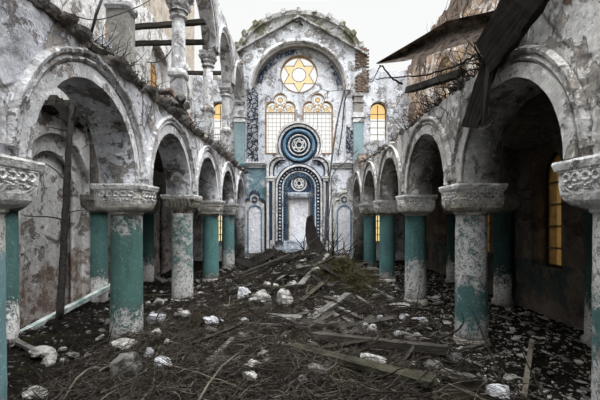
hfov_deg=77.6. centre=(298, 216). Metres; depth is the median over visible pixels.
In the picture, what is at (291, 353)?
plank
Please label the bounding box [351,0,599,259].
wall
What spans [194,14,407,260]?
wall
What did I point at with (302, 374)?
chunk
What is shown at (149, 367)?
branch
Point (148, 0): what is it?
wire
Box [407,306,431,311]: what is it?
lath
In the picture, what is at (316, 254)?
beam
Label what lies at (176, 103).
brick
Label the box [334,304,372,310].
lath
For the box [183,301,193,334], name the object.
branch
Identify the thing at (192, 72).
beam
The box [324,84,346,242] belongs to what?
cable
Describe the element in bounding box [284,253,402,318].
bush
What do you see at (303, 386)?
branch
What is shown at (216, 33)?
wall
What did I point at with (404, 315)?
plaster slab
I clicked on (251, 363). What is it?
chunk
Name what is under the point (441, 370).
plank
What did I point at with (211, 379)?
branch
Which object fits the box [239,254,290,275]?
beam
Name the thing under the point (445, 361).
lath
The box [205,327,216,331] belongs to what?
chunk
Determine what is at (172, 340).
branch
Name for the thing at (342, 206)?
niche
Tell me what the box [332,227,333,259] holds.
rod
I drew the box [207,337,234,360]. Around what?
lath
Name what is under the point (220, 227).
window
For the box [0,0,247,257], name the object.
wall
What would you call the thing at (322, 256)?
roof slab
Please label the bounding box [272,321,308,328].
lath
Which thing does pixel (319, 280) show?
roof slab
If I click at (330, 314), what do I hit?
lath
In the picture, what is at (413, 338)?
chunk
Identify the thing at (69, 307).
rail
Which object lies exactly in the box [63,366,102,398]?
branch
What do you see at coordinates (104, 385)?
branch
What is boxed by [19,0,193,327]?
wall
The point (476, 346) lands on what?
lath
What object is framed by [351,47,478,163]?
brush
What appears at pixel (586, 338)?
engaged column
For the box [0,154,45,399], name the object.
column
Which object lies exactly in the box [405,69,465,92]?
beam
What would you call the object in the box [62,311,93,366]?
branch
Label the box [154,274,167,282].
plank
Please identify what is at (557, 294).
wall
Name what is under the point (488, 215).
window
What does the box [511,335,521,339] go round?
flake
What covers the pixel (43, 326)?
crumbs
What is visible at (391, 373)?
branch
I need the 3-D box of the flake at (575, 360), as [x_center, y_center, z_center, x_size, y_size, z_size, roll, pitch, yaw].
[4.223,2.188,5.637,0.079,0.045,0.175,0,0,-2]
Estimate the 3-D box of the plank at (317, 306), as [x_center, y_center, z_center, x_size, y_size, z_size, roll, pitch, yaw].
[0.805,1.899,6.983,0.139,0.121,1.801,0,0,-28]
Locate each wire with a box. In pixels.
[62,0,149,20]
[147,48,171,62]
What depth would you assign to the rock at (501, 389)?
4.33 m
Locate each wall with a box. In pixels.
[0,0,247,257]
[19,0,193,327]
[189,0,245,106]
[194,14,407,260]
[255,48,344,163]
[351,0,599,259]
[408,0,584,330]
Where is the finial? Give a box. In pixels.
[293,17,302,25]
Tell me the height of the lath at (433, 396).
0.053 m
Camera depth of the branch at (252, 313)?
6.28 m
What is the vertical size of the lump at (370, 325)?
0.208 m
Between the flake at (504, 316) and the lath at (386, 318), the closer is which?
the lath at (386, 318)
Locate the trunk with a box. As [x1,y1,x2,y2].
[21,99,83,319]
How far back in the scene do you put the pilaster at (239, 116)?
18.66 m
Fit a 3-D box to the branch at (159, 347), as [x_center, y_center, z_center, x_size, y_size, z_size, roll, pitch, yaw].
[-1.845,1.984,4.664,0.113,0.172,1.663,0,0,-11]
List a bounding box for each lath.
[192,325,238,343]
[203,335,262,347]
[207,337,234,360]
[213,355,240,362]
[218,345,259,354]
[247,322,286,325]
[253,327,276,330]
[260,285,284,287]
[267,313,301,318]
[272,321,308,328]
[289,318,344,323]
[299,281,324,301]
[307,311,333,327]
[316,321,349,325]
[317,338,373,348]
[323,295,337,299]
[326,315,393,329]
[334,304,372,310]
[341,326,350,334]
[349,315,375,334]
[366,283,394,299]
[401,331,441,340]
[401,344,413,363]
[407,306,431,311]
[421,356,456,363]
[432,370,436,399]
[449,344,484,351]
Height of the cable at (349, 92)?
3.218 m
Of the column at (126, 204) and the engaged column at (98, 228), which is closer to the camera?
the column at (126, 204)
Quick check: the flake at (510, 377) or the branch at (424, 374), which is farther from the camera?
the flake at (510, 377)
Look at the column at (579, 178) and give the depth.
3.46 m
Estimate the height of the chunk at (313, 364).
0.180 m
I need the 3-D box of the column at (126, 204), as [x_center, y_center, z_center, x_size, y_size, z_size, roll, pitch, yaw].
[-2.999,0.880,6.498,0.857,2.860,0.856,0,0,0]
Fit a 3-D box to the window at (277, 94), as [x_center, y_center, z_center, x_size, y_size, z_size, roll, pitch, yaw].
[-0.970,-4.830,19.400,1.580,3.180,0.220,0,0,0]
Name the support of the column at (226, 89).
on the wall at (44, 48)
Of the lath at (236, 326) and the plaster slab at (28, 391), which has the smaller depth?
the plaster slab at (28, 391)
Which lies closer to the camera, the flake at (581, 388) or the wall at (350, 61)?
the flake at (581, 388)
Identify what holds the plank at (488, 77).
hanging from the beam at (511, 20)
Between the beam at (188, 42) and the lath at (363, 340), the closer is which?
the lath at (363, 340)
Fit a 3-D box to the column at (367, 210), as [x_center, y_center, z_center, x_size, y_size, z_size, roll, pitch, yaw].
[2.998,0.880,15.799,0.861,2.860,0.858,0,0,0]
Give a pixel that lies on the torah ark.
(297, 176)
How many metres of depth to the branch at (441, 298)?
7.16 m
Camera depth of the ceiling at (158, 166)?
13.18 m
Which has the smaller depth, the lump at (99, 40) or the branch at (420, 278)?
the lump at (99, 40)
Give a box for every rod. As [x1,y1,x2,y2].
[91,0,102,32]
[305,217,319,250]
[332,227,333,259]
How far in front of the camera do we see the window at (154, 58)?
14.61 m
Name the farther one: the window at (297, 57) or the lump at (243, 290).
the window at (297, 57)
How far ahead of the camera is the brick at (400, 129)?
9.86 m
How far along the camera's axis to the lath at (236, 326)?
6.17 m
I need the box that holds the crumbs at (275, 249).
[139,249,461,345]
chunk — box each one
[41,352,56,366]
[67,352,79,358]
[104,318,109,324]
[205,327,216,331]
[242,371,257,380]
[247,359,261,366]
[298,374,307,384]
[307,363,328,377]
[404,336,416,340]
[423,359,443,371]
[446,352,461,363]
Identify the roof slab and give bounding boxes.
[236,258,256,267]
[250,253,273,263]
[305,255,324,264]
[310,274,325,286]
[320,264,340,277]
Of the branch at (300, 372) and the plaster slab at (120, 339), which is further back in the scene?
the plaster slab at (120, 339)
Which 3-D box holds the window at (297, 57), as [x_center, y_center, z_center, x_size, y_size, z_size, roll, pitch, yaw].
[0.000,-7.390,19.425,1.930,1.930,0.310,0,0,0]
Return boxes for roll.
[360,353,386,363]
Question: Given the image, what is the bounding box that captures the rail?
[20,283,109,331]
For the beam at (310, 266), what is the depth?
10.04 m
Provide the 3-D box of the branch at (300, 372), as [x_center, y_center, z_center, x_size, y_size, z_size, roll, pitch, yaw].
[0.360,1.970,4.672,0.728,0.077,0.051,0,0,18]
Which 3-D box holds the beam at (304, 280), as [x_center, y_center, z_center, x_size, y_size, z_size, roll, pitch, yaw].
[0.504,1.469,10.831,0.161,0.485,3.851,0,0,15]
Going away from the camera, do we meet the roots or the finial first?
the roots
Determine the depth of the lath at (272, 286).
9.18 m
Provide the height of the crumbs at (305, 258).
0.990 m
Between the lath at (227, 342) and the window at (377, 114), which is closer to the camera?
the lath at (227, 342)
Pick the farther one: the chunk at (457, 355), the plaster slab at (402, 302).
the plaster slab at (402, 302)
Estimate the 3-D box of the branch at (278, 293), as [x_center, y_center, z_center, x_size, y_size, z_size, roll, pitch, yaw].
[0.217,1.686,7.590,1.367,0.268,0.143,0,0,-3]
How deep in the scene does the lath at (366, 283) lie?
9.66 m
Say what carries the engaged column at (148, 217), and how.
on the floor
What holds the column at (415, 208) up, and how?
on the floor
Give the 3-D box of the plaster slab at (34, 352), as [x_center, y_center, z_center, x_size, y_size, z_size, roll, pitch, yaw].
[-3.836,2.023,5.565,0.420,0.174,0.295,0,0,28]
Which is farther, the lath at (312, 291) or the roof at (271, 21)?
the roof at (271, 21)
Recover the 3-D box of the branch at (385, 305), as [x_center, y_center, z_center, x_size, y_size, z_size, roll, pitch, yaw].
[2.299,1.940,7.806,0.086,0.158,1.365,0,0,-30]
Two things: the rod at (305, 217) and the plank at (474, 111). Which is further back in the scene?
the rod at (305, 217)
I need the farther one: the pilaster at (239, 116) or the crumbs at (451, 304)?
the pilaster at (239, 116)
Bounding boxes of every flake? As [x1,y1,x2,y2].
[502,315,513,320]
[503,374,517,379]
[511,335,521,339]
[561,356,571,363]
[574,359,583,363]
[579,387,590,391]
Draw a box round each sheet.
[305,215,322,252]
[376,10,494,63]
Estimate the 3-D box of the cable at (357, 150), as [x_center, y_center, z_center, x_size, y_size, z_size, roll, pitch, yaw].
[1.626,-0.776,15.518,1.917,4.186,0.463,0,0,-36]
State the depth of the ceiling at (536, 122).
7.72 m
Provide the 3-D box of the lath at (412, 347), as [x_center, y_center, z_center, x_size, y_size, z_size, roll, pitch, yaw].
[1.479,1.958,5.190,0.449,0.270,0.056,0,0,-42]
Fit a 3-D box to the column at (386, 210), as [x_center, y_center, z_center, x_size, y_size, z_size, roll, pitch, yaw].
[3.000,0.880,12.701,0.854,2.860,0.855,0,0,0]
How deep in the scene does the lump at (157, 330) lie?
6.18 m
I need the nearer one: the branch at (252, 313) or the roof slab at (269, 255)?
the branch at (252, 313)
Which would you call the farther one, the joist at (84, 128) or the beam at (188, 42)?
the beam at (188, 42)
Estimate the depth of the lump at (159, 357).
5.04 m
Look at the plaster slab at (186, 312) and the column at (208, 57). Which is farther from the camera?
the column at (208, 57)
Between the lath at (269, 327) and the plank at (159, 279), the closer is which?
the lath at (269, 327)
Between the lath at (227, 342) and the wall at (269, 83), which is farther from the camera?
the wall at (269, 83)
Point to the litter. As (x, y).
(196, 265)
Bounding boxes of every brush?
[17,243,571,399]
[94,15,239,159]
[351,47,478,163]
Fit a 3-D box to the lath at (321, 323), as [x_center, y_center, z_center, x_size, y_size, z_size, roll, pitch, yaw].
[0.665,1.874,6.547,0.796,0.174,0.114,0,0,-25]
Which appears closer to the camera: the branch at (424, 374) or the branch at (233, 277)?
the branch at (424, 374)
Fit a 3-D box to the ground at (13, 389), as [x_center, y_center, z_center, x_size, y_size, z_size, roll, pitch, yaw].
[0.100,1.795,8.800,10.800,1.010,20.000,0,0,0]
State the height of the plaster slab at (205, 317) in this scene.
0.224 m
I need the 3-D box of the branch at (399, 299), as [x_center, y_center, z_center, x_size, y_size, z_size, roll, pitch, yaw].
[1.072,1.671,6.470,1.516,0.470,0.080,0,0,-1]
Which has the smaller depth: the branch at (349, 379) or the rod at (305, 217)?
the branch at (349, 379)
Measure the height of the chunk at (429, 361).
0.157 m
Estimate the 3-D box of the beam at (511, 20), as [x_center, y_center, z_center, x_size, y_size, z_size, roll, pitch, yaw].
[2.498,-2.345,4.328,0.297,0.944,1.425,0,0,-5]
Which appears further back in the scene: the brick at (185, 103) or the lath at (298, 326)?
the brick at (185, 103)
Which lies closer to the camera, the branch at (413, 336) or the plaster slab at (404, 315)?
the branch at (413, 336)
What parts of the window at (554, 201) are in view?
pane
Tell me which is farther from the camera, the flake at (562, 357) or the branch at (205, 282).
the branch at (205, 282)
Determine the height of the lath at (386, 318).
0.286 m
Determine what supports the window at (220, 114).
in the wall at (350, 61)
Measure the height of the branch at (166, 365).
0.041 m
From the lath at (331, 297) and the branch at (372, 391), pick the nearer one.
the branch at (372, 391)
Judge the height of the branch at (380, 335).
0.352 m
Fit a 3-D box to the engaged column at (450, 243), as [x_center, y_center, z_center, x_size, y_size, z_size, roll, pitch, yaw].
[5.250,0.235,12.700,0.700,4.150,0.700,0,0,0]
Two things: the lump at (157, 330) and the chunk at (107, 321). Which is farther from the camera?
the chunk at (107, 321)
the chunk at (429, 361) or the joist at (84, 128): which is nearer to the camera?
the chunk at (429, 361)
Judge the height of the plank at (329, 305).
0.224 m
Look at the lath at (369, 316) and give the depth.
6.40 m
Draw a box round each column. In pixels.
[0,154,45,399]
[5,189,37,339]
[80,144,109,302]
[90,183,159,338]
[103,0,138,70]
[143,185,160,281]
[160,195,201,300]
[165,0,190,110]
[198,49,216,139]
[198,200,224,281]
[218,83,232,153]
[220,204,239,268]
[359,204,377,268]
[373,200,399,282]
[395,195,437,305]
[439,183,507,349]
[439,201,454,282]
[491,145,520,307]
[551,153,599,399]
[578,207,592,346]
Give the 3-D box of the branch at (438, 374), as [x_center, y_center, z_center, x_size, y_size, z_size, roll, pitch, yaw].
[1.425,1.984,4.595,1.012,0.068,0.326,0,0,-7]
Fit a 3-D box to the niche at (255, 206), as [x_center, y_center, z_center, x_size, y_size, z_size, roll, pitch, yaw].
[-2.220,0.380,18.745,1.120,3.461,0.250,0,0,0]
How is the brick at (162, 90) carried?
on the brick
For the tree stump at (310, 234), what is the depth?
15.45 m
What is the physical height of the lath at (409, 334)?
0.134 m
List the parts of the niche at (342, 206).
hood moulding, white panel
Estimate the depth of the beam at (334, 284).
9.09 m
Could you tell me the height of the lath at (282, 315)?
0.160 m
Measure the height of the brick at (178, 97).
0.318 m
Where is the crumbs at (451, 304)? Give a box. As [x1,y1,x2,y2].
[375,265,591,399]
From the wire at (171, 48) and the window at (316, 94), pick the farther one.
the window at (316, 94)
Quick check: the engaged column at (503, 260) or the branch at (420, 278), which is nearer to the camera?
the branch at (420, 278)
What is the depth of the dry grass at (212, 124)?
12.42 m
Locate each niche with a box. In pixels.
[245,190,265,257]
[333,190,352,258]
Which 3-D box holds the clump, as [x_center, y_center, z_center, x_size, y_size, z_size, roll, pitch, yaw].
[0.575,1.976,4.864,1.931,0.277,1.474,0,0,-25]
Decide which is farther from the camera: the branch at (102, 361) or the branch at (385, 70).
the branch at (385, 70)
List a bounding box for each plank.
[11,338,48,357]
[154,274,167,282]
[291,353,334,371]
[307,293,352,319]
[317,306,370,334]
[324,300,361,320]
[404,368,471,382]
[440,368,477,379]
[462,58,497,128]
[479,66,492,126]
[521,338,533,398]
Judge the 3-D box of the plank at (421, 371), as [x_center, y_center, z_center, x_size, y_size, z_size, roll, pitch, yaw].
[1.658,2.005,4.752,1.035,0.045,0.129,0,0,19]
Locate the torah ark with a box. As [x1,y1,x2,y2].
[266,121,330,252]
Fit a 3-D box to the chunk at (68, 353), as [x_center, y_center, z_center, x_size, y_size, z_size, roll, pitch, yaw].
[-3.324,2.060,5.499,0.169,0.136,0.161,0,0,-32]
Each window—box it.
[150,48,161,94]
[214,103,221,139]
[219,214,221,241]
[265,93,295,153]
[280,55,317,92]
[302,93,332,153]
[370,103,385,139]
[376,215,378,241]
[488,215,488,254]
[546,152,562,268]
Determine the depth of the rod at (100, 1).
6.20 m
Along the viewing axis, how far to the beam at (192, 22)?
11.32 m
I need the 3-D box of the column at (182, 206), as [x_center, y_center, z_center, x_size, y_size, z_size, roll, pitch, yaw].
[-2.996,0.880,9.599,0.881,2.860,0.869,0,0,0]
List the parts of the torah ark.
panel, sill, door panel, panel, panel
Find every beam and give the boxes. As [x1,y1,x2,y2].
[135,18,206,29]
[135,39,206,46]
[187,70,220,74]
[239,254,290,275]
[257,265,312,280]
[271,253,319,264]
[287,343,439,387]
[296,253,329,286]
[310,331,447,354]
[327,261,366,289]
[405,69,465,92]
[474,0,549,71]
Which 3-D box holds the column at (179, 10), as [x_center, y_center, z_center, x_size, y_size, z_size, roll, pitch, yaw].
[-3.102,-3.895,9.600,0.598,3.390,0.573,0,0,0]
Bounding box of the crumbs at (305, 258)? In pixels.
[240,258,448,351]
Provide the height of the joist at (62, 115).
0.439 m
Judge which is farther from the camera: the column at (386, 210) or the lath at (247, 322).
the column at (386, 210)
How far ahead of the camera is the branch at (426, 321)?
6.35 m
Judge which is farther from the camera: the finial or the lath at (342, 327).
the finial
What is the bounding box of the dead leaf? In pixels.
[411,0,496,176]
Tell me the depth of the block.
4.86 m
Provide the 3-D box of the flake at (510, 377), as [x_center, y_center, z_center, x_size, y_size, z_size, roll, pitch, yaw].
[2.885,2.185,5.103,0.188,0.061,0.117,0,0,26]
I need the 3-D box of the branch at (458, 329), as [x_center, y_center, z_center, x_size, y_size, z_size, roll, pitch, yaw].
[2.301,1.774,5.830,0.682,0.467,0.098,0,0,-21]
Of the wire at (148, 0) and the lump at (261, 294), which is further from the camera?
the lump at (261, 294)
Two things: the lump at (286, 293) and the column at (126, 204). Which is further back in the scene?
the lump at (286, 293)
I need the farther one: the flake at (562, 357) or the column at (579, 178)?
the flake at (562, 357)
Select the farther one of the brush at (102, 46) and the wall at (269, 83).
the wall at (269, 83)
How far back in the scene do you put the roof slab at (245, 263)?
14.44 m
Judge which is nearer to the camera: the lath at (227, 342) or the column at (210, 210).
the lath at (227, 342)
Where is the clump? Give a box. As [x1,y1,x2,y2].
[270,349,413,399]
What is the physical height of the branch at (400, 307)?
0.318 m
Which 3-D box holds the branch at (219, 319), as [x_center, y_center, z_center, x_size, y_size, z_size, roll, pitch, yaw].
[-1.705,1.852,7.074,0.728,0.266,0.091,0,0,26]
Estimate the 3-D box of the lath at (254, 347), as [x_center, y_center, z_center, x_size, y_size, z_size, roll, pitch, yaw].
[-0.879,1.961,5.454,0.636,0.233,0.104,0,0,10]
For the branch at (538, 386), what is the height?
0.673 m
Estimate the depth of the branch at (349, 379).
4.46 m
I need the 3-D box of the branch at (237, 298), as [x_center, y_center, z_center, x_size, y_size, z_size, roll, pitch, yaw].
[-0.764,1.673,6.809,0.090,0.620,1.073,0,0,43]
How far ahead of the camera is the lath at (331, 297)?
7.97 m
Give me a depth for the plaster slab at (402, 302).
8.43 m
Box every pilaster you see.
[233,94,246,167]
[351,94,364,165]
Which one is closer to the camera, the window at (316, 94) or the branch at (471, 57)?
the branch at (471, 57)
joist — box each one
[41,102,78,125]
[75,124,87,132]
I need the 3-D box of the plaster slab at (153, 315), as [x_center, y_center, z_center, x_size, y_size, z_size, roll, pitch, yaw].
[-2.771,2.029,7.341,0.314,0.287,0.360,0,0,14]
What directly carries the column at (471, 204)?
on the floor
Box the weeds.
[119,293,297,388]
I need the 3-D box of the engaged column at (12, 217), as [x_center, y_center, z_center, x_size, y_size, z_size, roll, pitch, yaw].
[-5.180,0.235,6.550,0.700,4.150,0.700,0,0,0]
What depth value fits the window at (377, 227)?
19.22 m
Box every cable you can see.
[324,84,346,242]
[326,150,357,236]
[338,92,350,155]
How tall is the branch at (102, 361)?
0.643 m
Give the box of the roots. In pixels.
[390,25,481,129]
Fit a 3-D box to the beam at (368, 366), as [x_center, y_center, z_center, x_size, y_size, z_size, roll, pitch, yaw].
[0.709,1.923,4.951,2.222,0.078,0.216,-2,-1,39]
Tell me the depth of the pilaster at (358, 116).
18.66 m
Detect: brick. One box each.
[159,88,167,94]
[165,87,175,98]
[165,95,178,108]
[175,94,185,107]
[182,102,189,110]
[399,128,406,134]
[455,77,471,90]
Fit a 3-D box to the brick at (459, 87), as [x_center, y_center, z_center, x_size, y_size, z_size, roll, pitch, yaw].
[2.810,-2.234,6.253,0.357,0.246,0.195,0,0,-24]
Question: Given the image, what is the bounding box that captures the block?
[109,352,142,379]
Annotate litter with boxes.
[7,265,591,399]
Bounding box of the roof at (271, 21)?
[235,7,367,68]
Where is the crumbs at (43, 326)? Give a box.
[7,267,230,398]
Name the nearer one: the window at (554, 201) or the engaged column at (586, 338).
the engaged column at (586, 338)
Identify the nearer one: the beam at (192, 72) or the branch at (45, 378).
the branch at (45, 378)
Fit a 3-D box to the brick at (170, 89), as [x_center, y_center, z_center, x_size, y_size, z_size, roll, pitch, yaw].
[-2.840,-2.704,8.330,0.186,0.342,0.348,0,0,25]
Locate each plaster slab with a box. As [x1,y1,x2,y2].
[21,385,47,398]
[28,345,57,357]
[111,338,137,349]
[146,313,165,323]
[174,310,190,317]
[203,316,223,326]
[389,302,409,309]
[399,313,408,320]
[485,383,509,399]
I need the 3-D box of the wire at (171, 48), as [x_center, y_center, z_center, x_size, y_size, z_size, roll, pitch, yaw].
[-4.127,-5.025,11.230,0.135,0.704,4.044,0,0,-33]
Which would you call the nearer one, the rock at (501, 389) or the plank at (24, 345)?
the rock at (501, 389)
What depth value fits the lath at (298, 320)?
6.74 m
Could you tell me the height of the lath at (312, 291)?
0.255 m
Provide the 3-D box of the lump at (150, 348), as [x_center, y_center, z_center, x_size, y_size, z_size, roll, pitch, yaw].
[-2.228,2.022,5.506,0.143,0.193,0.121,0,0,6]
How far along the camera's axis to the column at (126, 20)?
6.33 m
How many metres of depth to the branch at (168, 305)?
6.76 m
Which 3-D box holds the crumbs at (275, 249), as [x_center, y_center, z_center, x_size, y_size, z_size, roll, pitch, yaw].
[0.093,1.766,11.697,5.684,0.974,11.064,0,0,0]
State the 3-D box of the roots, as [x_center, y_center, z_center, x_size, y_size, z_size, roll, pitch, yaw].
[2.890,-2.432,6.880,1.633,0.947,5.539,0,0,0]
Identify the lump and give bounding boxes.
[96,38,111,49]
[144,347,153,358]
[150,328,161,337]
[154,356,172,371]
[236,287,250,299]
[253,289,271,304]
[276,289,292,307]
[367,324,377,334]
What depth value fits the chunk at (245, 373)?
4.53 m
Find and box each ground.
[7,249,591,399]
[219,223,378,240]
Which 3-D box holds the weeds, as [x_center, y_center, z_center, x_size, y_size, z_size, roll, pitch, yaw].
[-1.390,1.903,6.938,3.206,0.533,6.018,0,0,-12]
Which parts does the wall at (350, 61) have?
scrollwork panel, cornice, great arch moulding, scrollwork panel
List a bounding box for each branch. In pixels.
[21,356,79,394]
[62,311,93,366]
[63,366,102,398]
[85,356,140,399]
[97,321,114,371]
[100,367,149,392]
[142,347,159,399]
[143,282,205,295]
[156,305,168,329]
[164,365,237,385]
[167,295,218,344]
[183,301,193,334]
[193,306,223,323]
[198,345,247,399]
[233,277,271,282]
[237,298,278,319]
[247,313,310,329]
[276,364,312,399]
[278,293,342,304]
[300,372,355,375]
[318,299,402,326]
[330,379,375,387]
[348,390,434,399]
[352,322,406,354]
[370,367,407,380]
[372,65,402,84]
[375,54,475,79]
[379,374,459,387]
[383,307,422,315]
[385,305,427,316]
[390,357,449,399]
[397,336,454,347]
[406,278,420,324]
[409,298,441,317]
[426,321,460,349]
[431,313,463,342]
[468,307,500,382]
[517,340,547,399]
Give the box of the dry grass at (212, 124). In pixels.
[204,124,234,151]
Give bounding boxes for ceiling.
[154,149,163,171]
[433,85,561,175]
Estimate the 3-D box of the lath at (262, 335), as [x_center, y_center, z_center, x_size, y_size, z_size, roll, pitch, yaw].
[-1.028,1.967,5.867,0.930,0.185,0.076,0,0,-3]
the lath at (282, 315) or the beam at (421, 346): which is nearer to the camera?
the beam at (421, 346)
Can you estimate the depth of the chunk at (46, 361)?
5.19 m
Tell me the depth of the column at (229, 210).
15.56 m
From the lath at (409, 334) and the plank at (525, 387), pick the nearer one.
the plank at (525, 387)
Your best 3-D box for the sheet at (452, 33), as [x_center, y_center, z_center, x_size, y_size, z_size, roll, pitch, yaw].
[2.087,-2.574,5.649,0.507,0.782,2.577,0,0,-33]
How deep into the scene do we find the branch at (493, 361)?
5.07 m
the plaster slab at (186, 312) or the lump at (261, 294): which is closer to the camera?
the plaster slab at (186, 312)
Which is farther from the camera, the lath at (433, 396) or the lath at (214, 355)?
the lath at (214, 355)
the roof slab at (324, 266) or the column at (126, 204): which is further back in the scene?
the roof slab at (324, 266)
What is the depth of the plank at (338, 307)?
7.42 m
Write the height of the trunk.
4.970 m

